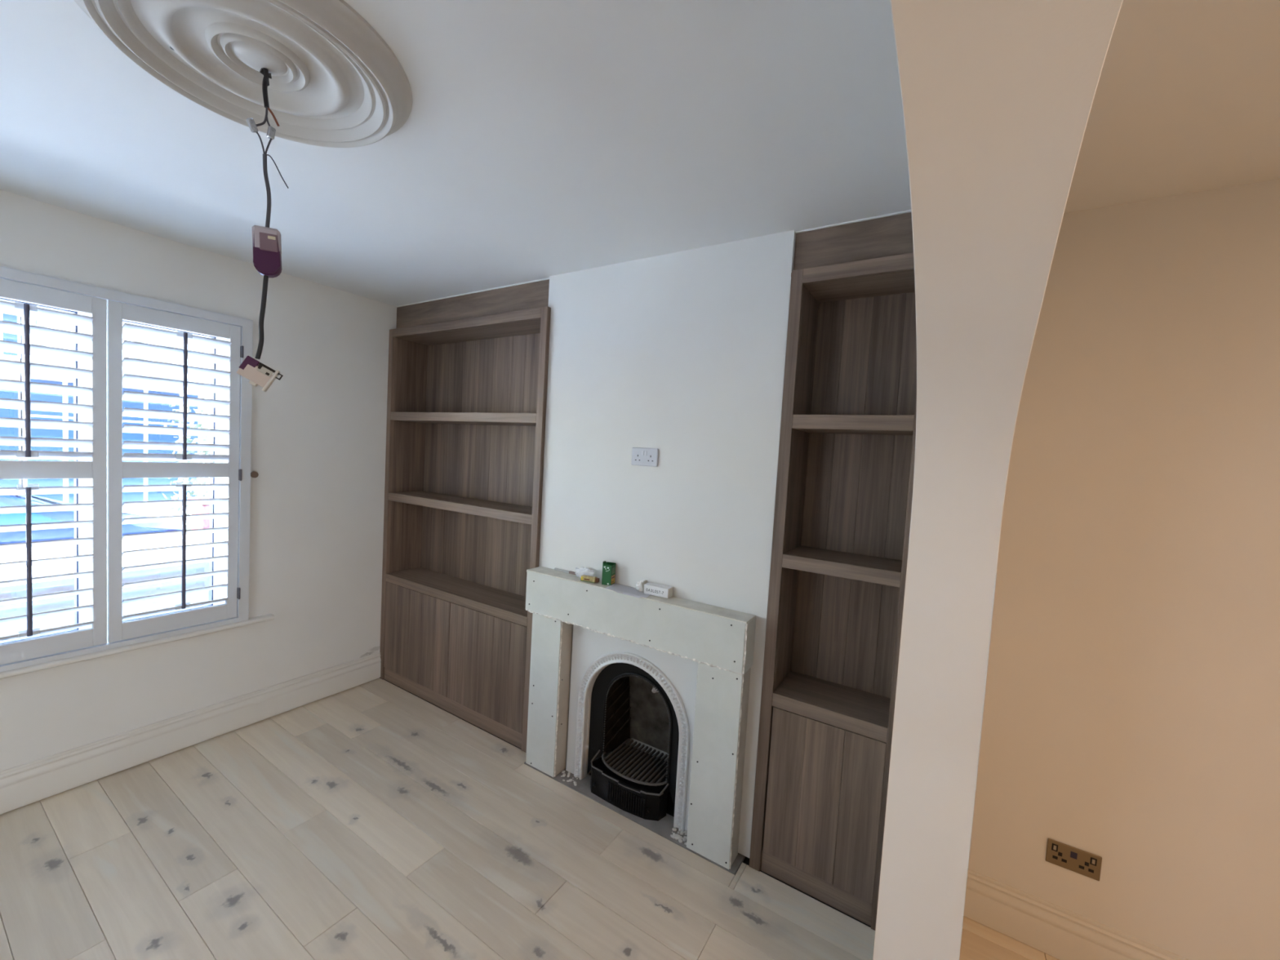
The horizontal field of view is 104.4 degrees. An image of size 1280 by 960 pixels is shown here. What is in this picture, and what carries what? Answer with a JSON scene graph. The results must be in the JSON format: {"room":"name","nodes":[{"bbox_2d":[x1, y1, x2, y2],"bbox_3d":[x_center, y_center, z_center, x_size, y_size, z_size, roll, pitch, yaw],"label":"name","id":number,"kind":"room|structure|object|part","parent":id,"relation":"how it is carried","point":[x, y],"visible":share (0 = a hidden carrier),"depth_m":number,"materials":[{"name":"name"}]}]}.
{"room":"living room","nodes":[
{"label":"living room","id":0,"kind":"room"},
{"bbox_2d":[0,189,396,814],"bbox_3d":[-2.723,0.118,2.267,0.280,2.829,4.025,5,4,32],"label":"wall","id":1,"kind":"structure","parent":0,"point":[318,431],"depth_m":2.89,"materials":[{"name":"paint"}]},
{"bbox_2d":[0,297,228,644],"bbox_3d":[-2.906,-0.026,1.988,0.080,1.645,2.027,5,4,32],"label":"window","id":2,"kind":"structure","parent":1,"relation":"in","point":[84,599],"depth_m":2.39,"materials":[{"name":"white wood"}]},
{"bbox_3d":[-2.779,-0.029,2.175,0.055,1.575,0.485,5,4,32],"label":"sash","id":3,"kind":"part","parent":2,"relation":"part of","materials":[{"name":"white wood"}]},
{"bbox_2d":[0,266,253,671],"bbox_3d":[-2.760,-0.029,1.895,0.091,1.683,2.123,5,4,32],"label":"plantation shutters","id":4,"kind":"object","parent":2,"relation":"attached to","point":[106,469],"visible":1,"depth_m":2.33,"materials":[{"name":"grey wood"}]},
{"bbox_3d":[-2.565,-0.414,2.078,0.016,0.637,0.016,5,4,32],"label":"tilt rod","id":5,"kind":"part","parent":4,"relation":"part of","materials":[{"name":"grey wood"}]},
{"bbox_3d":[-2.609,0.351,2.119,0.016,0.643,0.016,5,4,32],"label":"tilt rod","id":6,"kind":"part","parent":4,"relation":"part of","materials":[{"name":"grey wood"}]},
{"bbox_3d":[-2.632,-0.022,2.112,0.029,1.608,0.498,5,4,32],"label":"panel","id":7,"kind":"part","parent":4,"relation":"part of","materials":[{"name":"grey wood"}]},
{"bbox_3d":[-2.363,-0.029,2.539,0.029,1.608,0.501,5,4,32],"label":"panel","id":8,"kind":"part","parent":4,"relation":"part of","materials":[{"name":"grey wood"}]},
{"bbox_3d":[-2.340,0.343,2.546,0.016,0.643,0.016,5,4,32],"label":"tilt rod","id":9,"kind":"part","parent":4,"relation":"part of","materials":[{"name":"grey wood"}]},
{"bbox_3d":[-2.296,-0.421,2.505,0.016,0.637,0.016,5,4,32],"label":"tilt rod","id":10,"kind":"part","parent":4,"relation":"part of","materials":[{"name":"grey wood"}]},
{"bbox_3d":[-2.514,-0.036,2.596,0.055,1.575,0.510,5,4,32],"label":"sash","id":11,"kind":"part","parent":2,"relation":"part of","materials":[{"name":"white wood"}]},
{"bbox_2d":[0,613,274,679],"bbox_3d":[-2.880,0.819,1.996,0.250,0.029,2.340,5,4,32],"label":"trim","id":12,"kind":"structure","parent":1,"relation":"attached to","point":[267,617],"depth_m":2.41,"materials":[{"name":"white wood"}]},
{"bbox_2d":[0,652,381,813],"bbox_3d":[-2.743,1.340,2.129,0.020,0.178,3.334,5,4,32],"label":"baseboard","id":13,"kind":"structure","parent":1,"relation":"attached to","point":[25,784],"depth_m":2.57,"materials":[{"name":"white"}]},
{"bbox_2d":[250,471,258,477],"bbox_3d":[-2.183,-0.031,2.801,0.040,0.036,0.036,5,4,32],"label":"handle","id":14,"kind":"object","parent":1,"relation":"attached to","point":[253,474],"visible":0.97,"depth_m":2.79,"materials":[{"name":"brown metal"}]},
{"bbox_2d":[0,678,1059,959],"bbox_3d":[0.300,1.809,0.391,7.632,0.200,4.025,5,4,32],"label":"floor","id":15,"kind":"structure","parent":0,"point":[372,820],"depth_m":1.97,"materials":[{"name":"grey wood"}]},
{"bbox_2d":[379,279,551,752],"bbox_3d":[-1.099,0.161,3.210,1.464,2.625,0.282,5,4,32],"label":"bookcase","id":16,"kind":"object","parent":15,"relation":"on","point":[468,374],"visible":0.84,"depth_m":3.24,"materials":[{"name":"brown wood"}]},
{"bbox_3d":[-1.682,0.145,3.591,0.018,2.370,0.251,5,4,32],"label":"panel","id":17,"kind":"part","parent":16,"relation":"part of","materials":[{"name":"brown wood"}]},
{"bbox_3d":[-1.136,0.735,3.235,1.372,0.055,0.267,5,4,32],"label":"counter shelf","id":18,"kind":"part","parent":16,"relation":"part of","materials":[{"name":"brown wood"}]},
{"bbox_3d":[-1.103,0.164,3.204,1.372,0.054,0.267,5,4,32],"label":"shelf","id":19,"kind":"part","parent":16,"relation":"part of","materials":[{"name":"brown wood"}]},
{"bbox_3d":[-1.072,-0.392,3.174,1.372,0.055,0.267,5,4,32],"label":"shelf","id":20,"kind":"part","parent":16,"relation":"part of","materials":[{"name":"brown wood"}]},
{"bbox_3d":[-1.105,-0.953,3.041,1.372,0.055,0.024,5,4,32],"label":"rail","id":21,"kind":"part","parent":16,"relation":"part of","materials":[{"name":"brown wood"}]},
{"bbox_3d":[-1.032,-0.937,3.160,1.372,0.018,0.254,5,4,32],"label":"panel","id":22,"kind":"part","parent":16,"relation":"part of","materials":[{"name":"brown wood"}]},
{"bbox_2d":[524,761,746,875],"bbox_3d":[-0.084,1.584,2.421,1.206,0.018,0.132,5,4,32],"label":"hearth slab","id":23,"kind":"object","parent":15,"relation":"on","point":[664,827],"visible":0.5,"depth_m":2.32,"materials":[{"name":"stone"}]},
{"bbox_2d":[560,770,687,844],"bbox_3d":[-0.094,1.572,2.409,0.772,0.010,0.085,5,4,32],"label":"rubble","id":24,"kind":"object","parent":23,"relation":"on","point":[677,837],"visible":0.92,"depth_m":2.25,"materials":[{"name":"grey stone"}]},
{"bbox_2d":[749,212,916,930],"bbox_3d":[0.822,0.335,2.002,0.523,2.625,0.282,5,4,32],"label":"bookcase","id":25,"kind":"object","parent":15,"relation":"on","point":[846,468],"visible":0.84,"depth_m":2.01,"materials":[{"name":"brown wood"}]},
{"bbox_3d":[0.643,0.356,2.128,0.018,2.370,0.251,5,4,32],"label":"panel","id":26,"kind":"part","parent":25,"relation":"part of","materials":[{"name":"brown wood"}]},
{"bbox_3d":[0.789,0.909,2.024,0.423,0.055,0.267,5,4,32],"label":"counter shelf","id":27,"kind":"part","parent":25,"relation":"part of","materials":[{"name":"brown wood"}]},
{"bbox_3d":[0.821,0.338,1.994,0.423,0.054,0.267,5,4,32],"label":"shelf","id":28,"kind":"part","parent":25,"relation":"part of","materials":[{"name":"brown wood"}]},
{"bbox_3d":[0.895,0.381,2.117,0.423,2.350,0.010,5,4,32],"label":"panel","id":29,"kind":"part","parent":25,"relation":"part of","materials":[{"name":"brown wood"}]},
{"bbox_3d":[0.853,-0.218,1.964,0.423,0.055,0.267,5,4,32],"label":"shelf","id":30,"kind":"part","parent":25,"relation":"part of","materials":[{"name":"brown wood"}]},
{"bbox_3d":[0.820,-0.779,1.830,0.423,0.055,0.024,5,4,32],"label":"rail","id":31,"kind":"part","parent":25,"relation":"part of","materials":[{"name":"brown wood"}]},
{"bbox_3d":[0.893,-0.763,1.949,0.423,0.018,0.254,5,4,32],"label":"panel","id":32,"kind":"part","parent":25,"relation":"part of","materials":[{"name":"brown wood"}]},
{"bbox_2d":[0,0,1279,306],"bbox_3d":[0.461,-1.036,0.238,7.632,0.250,4.025,5,4,32],"label":"ceiling","id":33,"kind":"structure","parent":0,"point":[538,140],"depth_m":1.45,"materials":[{"name":"paint"}]},
{"bbox_2d":[74,0,412,147],"bbox_3d":[-0.926,-1.016,1.210,0.674,0.051,0.674,5,4,32],"label":"ceiling rose","id":34,"kind":"object","parent":33,"relation":"attached to","point":[335,82],"visible":0.97,"depth_m":1.20,"materials":[{"name":"grey paint"}]},
{"bbox_2d":[245,67,288,227],"bbox_3d":[-0.935,-0.824,1.251,0.019,0.394,0.093,5,4,32],"label":"hanging cable","id":35,"kind":"object","parent":34,"relation":"hanging from","point":[271,131],"visible":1,"depth_m":1.25,"materials":[{"name":"black plastic"}]},
{"bbox_2d":[251,225,281,277],"bbox_3d":[-0.952,-0.581,1.266,0.060,0.120,0.034,2,4,-29],"label":"enclosure","id":36,"kind":"object","parent":35,"relation":"hanging from","point":[266,242],"visible":1,"depth_m":1.25,"materials":[{"name":"purple plastic"}]},
{"bbox_2d":[254,275,268,359],"bbox_3d":[-0.966,-0.416,1.268,0.010,0.216,0.026,5,4,32],"label":"lead","id":37,"kind":"object","parent":36,"relation":"hanging from","point":[265,279],"visible":1,"depth_m":1.26,"materials":[{"name":"black"}]},
{"bbox_2d":[236,355,283,391],"bbox_3d":[-0.974,-0.271,1.274,0.095,0.086,0.028,2,4,-29],"label":"box","id":38,"kind":"object","parent":37,"relation":"hanging from","point":[258,373],"visible":1,"depth_m":1.26,"materials":[{"name":"beige plastic"}]},
{"bbox_2d":[538,230,795,857],"bbox_3d":[0.060,0.263,2.503,1.305,2.629,0.261,5,4,32],"label":"wall","id":39,"kind":"structure","parent":0,"point":[681,354],"depth_m":2.27,"materials":[{"name":"paint"}]},
{"bbox_2d":[395,277,549,307],"bbox_3d":[-1.085,-1.148,3.067,1.440,0.006,0.008,5,4,32],"label":"trim","id":40,"kind":"structure","parent":39,"relation":"attached to","point":[547,278],"depth_m":3.00,"materials":[{"name":"paint"}]},
{"bbox_2d":[565,624,697,831],"bbox_3d":[-0.004,1.152,2.498,0.751,0.843,0.323,5,4,32],"label":"fireplace insert","id":41,"kind":"object","parent":39,"relation":"in","point":[647,695],"visible":0.98,"depth_m":2.50,"materials":[{"name":"white paint"}]},
{"bbox_3d":[-0.066,1.431,2.411,0.420,0.056,0.100,5,4,32],"label":"fret rail","id":42,"kind":"part","parent":41,"relation":"part of","materials":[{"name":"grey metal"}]},
{"bbox_2d":[595,743,669,801],"bbox_3d":[0.000,1.471,2.519,0.390,0.012,0.265,5,4,32],"label":"grate","id":43,"kind":"object","parent":41,"relation":"on","point":[599,764],"depth_m":2.47,"materials":[{"name":"black metal"}]},
{"bbox_3d":[-0.031,1.231,2.449,0.544,0.686,0.008,5,4,32],"label":"iron plate","id":44,"kind":"part","parent":41,"relation":"part of","materials":[{"name":"black metal"}]},
{"bbox_2d":[525,566,755,869],"bbox_3d":[-0.086,1.042,2.385,1.226,1.063,0.116,5,4,32],"label":"mantel surround","id":45,"kind":"object","parent":39,"relation":"attached to","point":[721,640],"depth_m":2.15,"materials":[{"name":"paint"}]},
{"bbox_3d":[-0.415,0.482,2.640,0.100,0.010,0.008,5,4,32],"label":"card strip","id":46,"kind":"part","parent":45,"relation":"part of","materials":[{"name":"white paper"}]},
{"bbox_2d":[574,566,595,577],"bbox_3d":[-0.281,0.472,2.528,0.144,0.056,0.058,5,4,32],"label":"plastic bag","id":47,"kind":"object","parent":45,"relation":"on","point":[582,571],"visible":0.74,"depth_m":2.51,"materials":[{"name":"white plastic"}]},
{"bbox_2d":[580,574,599,582],"bbox_3d":[-0.248,0.492,2.462,0.092,0.026,0.027,5,3,23],"label":"snack packet","id":48,"kind":"object","parent":45,"relation":"on","point":[584,578],"visible":1,"depth_m":2.45,"materials":[{"name":"yellow plastic"}]},
{"bbox_2d":[583,577,599,582],"bbox_3d":[-0.239,0.493,2.458,0.076,0.018,0.023,4,3,13],"label":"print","id":49,"kind":"object","parent":48,"relation":"on","point":[587,580],"depth_m":2.45,"materials":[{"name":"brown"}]},
{"bbox_2d":[601,560,615,585],"bbox_3d":[-0.155,0.457,2.442,0.053,0.110,0.056,4,3,19],"label":"carton","id":50,"kind":"object","parent":45,"relation":"on","point":[608,568],"visible":1,"depth_m":2.42,"materials":[{"name":"green cardboard"}]},
{"bbox_2d":[604,583,649,597],"bbox_3d":[-0.050,0.522,2.343,0.252,0.009,0.118,5,4,32],"label":"paper sheet","id":51,"kind":"object","parent":45,"relation":"on","point":[626,590],"visible":0.88,"depth_m":2.34,"materials":[{"name":"white paper"}]},
{"bbox_2d":[635,579,644,591],"bbox_3d":[0.005,0.499,2.351,0.053,0.052,0.042,4,3,21],"label":"crumpled tissue","id":52,"kind":"object","parent":51,"relation":"on","point":[638,584],"visible":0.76,"depth_m":2.34,"materials":[{"name":"white paper"}]},
{"bbox_2d":[641,579,673,598],"bbox_3d":[0.078,0.503,2.302,0.146,0.056,0.059,5,4,32],"label":"carton","id":53,"kind":"object","parent":45,"relation":"on","point":[651,588],"visible":1,"depth_m":2.28,"materials":[{"name":"white cardboard"}]},
{"bbox_2d":[631,447,658,466],"bbox_3d":[0.022,-0.110,2.358,0.146,0.086,0.012,5,4,32],"label":"double socket","id":54,"kind":"object","parent":39,"relation":"attached to","point":[642,456],"visible":1,"depth_m":2.35,"materials":[{"name":"grey plastic"}]},
{"bbox_2d":[795,209,911,233],"bbox_3d":[0.846,-0.973,1.851,0.524,0.006,0.008,5,4,32],"label":"trim","id":55,"kind":"structure","parent":39,"relation":"attached to","point":[908,211],"depth_m":1.87,"materials":[{"name":"paint"}]},
{"bbox_2d":[614,178,1279,959],"bbox_3d":[1.476,0.377,1.885,7.452,2.829,0.200,5,4,32],"label":"wall","id":56,"kind":"structure","parent":0,"point":[1131,720],"depth_m":1.64,"materials":[{"name":"paint"}]},
{"bbox_2d":[1045,838,1102,880],"bbox_3d":[1.526,1.336,1.748,0.146,0.086,0.007,5,4,32],"label":"double socket","id":57,"kind":"object","parent":56,"relation":"attached to","point":[1084,863],"visible":1,"depth_m":1.75,"materials":[{"name":"gold metal"}]},
{"bbox_2d":[963,868,1189,959],"bbox_3d":[2.764,1.726,0.966,3.696,0.178,0.020,5,4,32],"label":"baseboard","id":58,"kind":"structure","parent":56,"relation":"attached to","point":[1061,933],"depth_m":1.78,"materials":[{"name":"white wood"}]},
{"bbox_2d":[872,0,1123,959],"bbox_3d":[0.235,0.386,0.406,0.184,2.729,3.725,5,4,32],"label":"wall partition","id":59,"kind":"structure","parent":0,"point":[997,96],"depth_m":0.92,"materials":[{"name":"paint"}]},
{"label":"outside","id":60,"kind":"structure","parent":0,"visible":0},
{"bbox_2d":[132,510,191,528],"bbox_3d":[-24.308,-0.406,21.235,56.360,0.100,70.000,5,4,32],"label":"ground","id":61,"kind":"structure","parent":60,"point":[172,513],"depth_m":11.54,"materials":[{"name":"white"}]},
{"bbox_2d":[0,300,21,487],"bbox_3d":[-16.695,-3.097,7.955,5.500,7.550,7.940,5,4,32],"label":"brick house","id":62,"kind":"structure","parent":61,"relation":"on","point":[6,375],"depth_m":9.94,"materials":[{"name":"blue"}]},
{"bbox_3d":[-12.698,-0.698,9.982,0.060,2.500,0.240,5,4,32],"label":"shop pane","id":63,"kind":"part","parent":62,"relation":"part of","materials":[{"name":"glass"}]},
{"bbox_3d":[-12.535,-2.889,9.875,0.025,0.800,0.180,5,4,32],"label":"pane","id":64,"kind":"part","parent":62,"relation":"part of","materials":[{"name":"blue glass"}]},
{"bbox_2d":[0,486,182,544],"bbox_3d":[-7.044,0.695,4.319,1.630,1.470,4.470,5,4,32],"label":"parked car","id":65,"kind":"object","parent":61,"relation":"on","point":[10,537],"visible":0.04,"depth_m":4.84,"materials":[{"name":"blue"}]},
{"bbox_2d":[0,533,208,636],"bbox_3d":[-3.870,1.042,3.642,0.260,1.210,10.000,5,4,32],"label":"wall","id":66,"kind":"structure","parent":61,"relation":"on","point":[8,628],"depth_m":3.58,"materials":[{"name":"white"}]},
{"bbox_2d":[20,306,211,513],"bbox_3d":[-12.520,-3.301,14.280,5.800,7.750,7.300,5,4,32],"label":"house","id":67,"kind":"structure","parent":61,"relation":"on","point":[37,415],"depth_m":11.40,"materials":[{"name":"grey"}]},
{"bbox_3d":[-12.307,-2.877,10.069,0.025,0.780,0.050,5,4,32],"label":"pane","id":68,"kind":"part","parent":67,"relation":"part of","materials":[{"name":"glass"}]},
{"bbox_3d":[-12.248,-2.889,10.161,0.025,0.800,0.110,5,4,32],"label":"pane","id":69,"kind":"part","parent":67,"relation":"part of","materials":[{"name":"glass"}]},
{"bbox_3d":[-12.417,0.075,10.362,0.050,1.150,0.480,5,4,32],"label":"shop pane","id":70,"kind":"part","parent":67,"relation":"part of","materials":[{"name":"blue glass"}]},
{"bbox_3d":[-12.316,-1.704,10.267,0.050,0.720,0.480,5,4,32],"label":"shop pane","id":71,"kind":"part","parent":67,"relation":"part of","materials":[{"name":"blue glass"}]},
{"bbox_3d":[-12.360,-0.922,10.309,0.050,0.750,0.480,5,4,32],"label":"shop pane","id":72,"kind":"part","parent":67,"relation":"part of","materials":[{"name":"blue glass"}]},
{"bbox_3d":[-12.001,-1.713,10.766,0.050,0.720,0.540,5,4,32],"label":"shop pane","id":73,"kind":"part","parent":67,"relation":"part of","materials":[{"name":"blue glass"}]},
{"bbox_3d":[-12.045,-0.931,10.808,0.050,0.750,0.540,5,4,32],"label":"shop pane","id":74,"kind":"part","parent":67,"relation":"part of","materials":[{"name":"blue glass"}]},
{"bbox_3d":[-12.102,0.066,10.861,0.050,1.150,0.540,5,4,32],"label":"shop pane","id":75,"kind":"part","parent":67,"relation":"part of","materials":[{"name":"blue glass"}]},
{"bbox_3d":[-11.676,-1.723,11.282,0.050,0.720,0.560,5,4,32],"label":"shop pane","id":76,"kind":"part","parent":67,"relation":"part of","materials":[{"name":"blue glass"}]},
{"bbox_3d":[-11.720,-0.940,11.324,0.050,0.750,0.560,5,4,32],"label":"shop pane","id":77,"kind":"part","parent":67,"relation":"part of","materials":[{"name":"blue glass"}]},
{"bbox_3d":[-11.777,0.057,11.377,0.050,1.150,0.560,5,4,32],"label":"shop pane","id":78,"kind":"part","parent":67,"relation":"part of","materials":[{"name":"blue glass"}]},
{"bbox_3d":[-11.480,-3.010,11.365,0.025,0.500,0.170,5,4,32],"label":"pane","id":79,"kind":"part","parent":67,"relation":"part of","materials":[{"name":"glass"}]},
{"bbox_3d":[-11.337,-1.732,11.819,0.050,0.720,0.550,5,4,32],"label":"shop pane","id":80,"kind":"part","parent":67,"relation":"part of","materials":[{"name":"blue glass"}]},
{"bbox_3d":[-11.381,-0.950,11.861,0.050,0.750,0.550,5,4,32],"label":"shop pane","id":81,"kind":"part","parent":67,"relation":"part of","materials":[{"name":"blue glass"}]},
{"bbox_3d":[-11.438,0.047,11.914,0.050,1.150,0.550,5,4,32],"label":"shop pane","id":82,"kind":"part","parent":67,"relation":"part of","materials":[{"name":"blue glass"}]},
{"bbox_3d":[-11.165,-3.019,11.864,0.025,0.400,0.450,5,4,32],"label":"pane","id":83,"kind":"part","parent":67,"relation":"part of","materials":[{"name":"glass"}]},
{"bbox_3d":[-11.177,0.040,12.329,0.050,1.150,0.270,5,4,32],"label":"shop pane","id":84,"kind":"part","parent":67,"relation":"part of","materials":[{"name":"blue glass"}]},
{"bbox_3d":[-11.075,-1.740,12.233,0.050,0.720,0.270,5,4,32],"label":"shop pane","id":85,"kind":"part","parent":67,"relation":"part of","materials":[{"name":"blue glass"}]},
{"bbox_3d":[-11.120,-0.957,12.275,0.050,0.750,0.270,5,4,32],"label":"shop pane","id":86,"kind":"part","parent":67,"relation":"part of","materials":[{"name":"blue glass"}]},
{"bbox_2d":[163,394,210,529],"bbox_3d":[-7.458,-0.184,9.787,1.101,2.691,2.699,5,4,32],"label":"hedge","id":87,"kind":"object","parent":61,"relation":"on","point":[203,480],"visible":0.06,"depth_m":8.87,"materials":[{"name":"green plant"}]},
{"bbox_2d":[188,496,209,529],"bbox_3d":[-4.899,0.842,5.612,0.340,1.280,0.240,5,4,32],"label":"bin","id":88,"kind":"object","parent":61,"relation":"on","point":[202,508],"visible":0.1,"depth_m":5.47,"materials":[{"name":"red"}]},
{"bbox_3d":[-4.865,0.229,5.579,0.340,0.050,0.240,5,4,32],"label":"lid","id":89,"kind":"part","parent":88,"relation":"part of","materials":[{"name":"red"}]}
]}

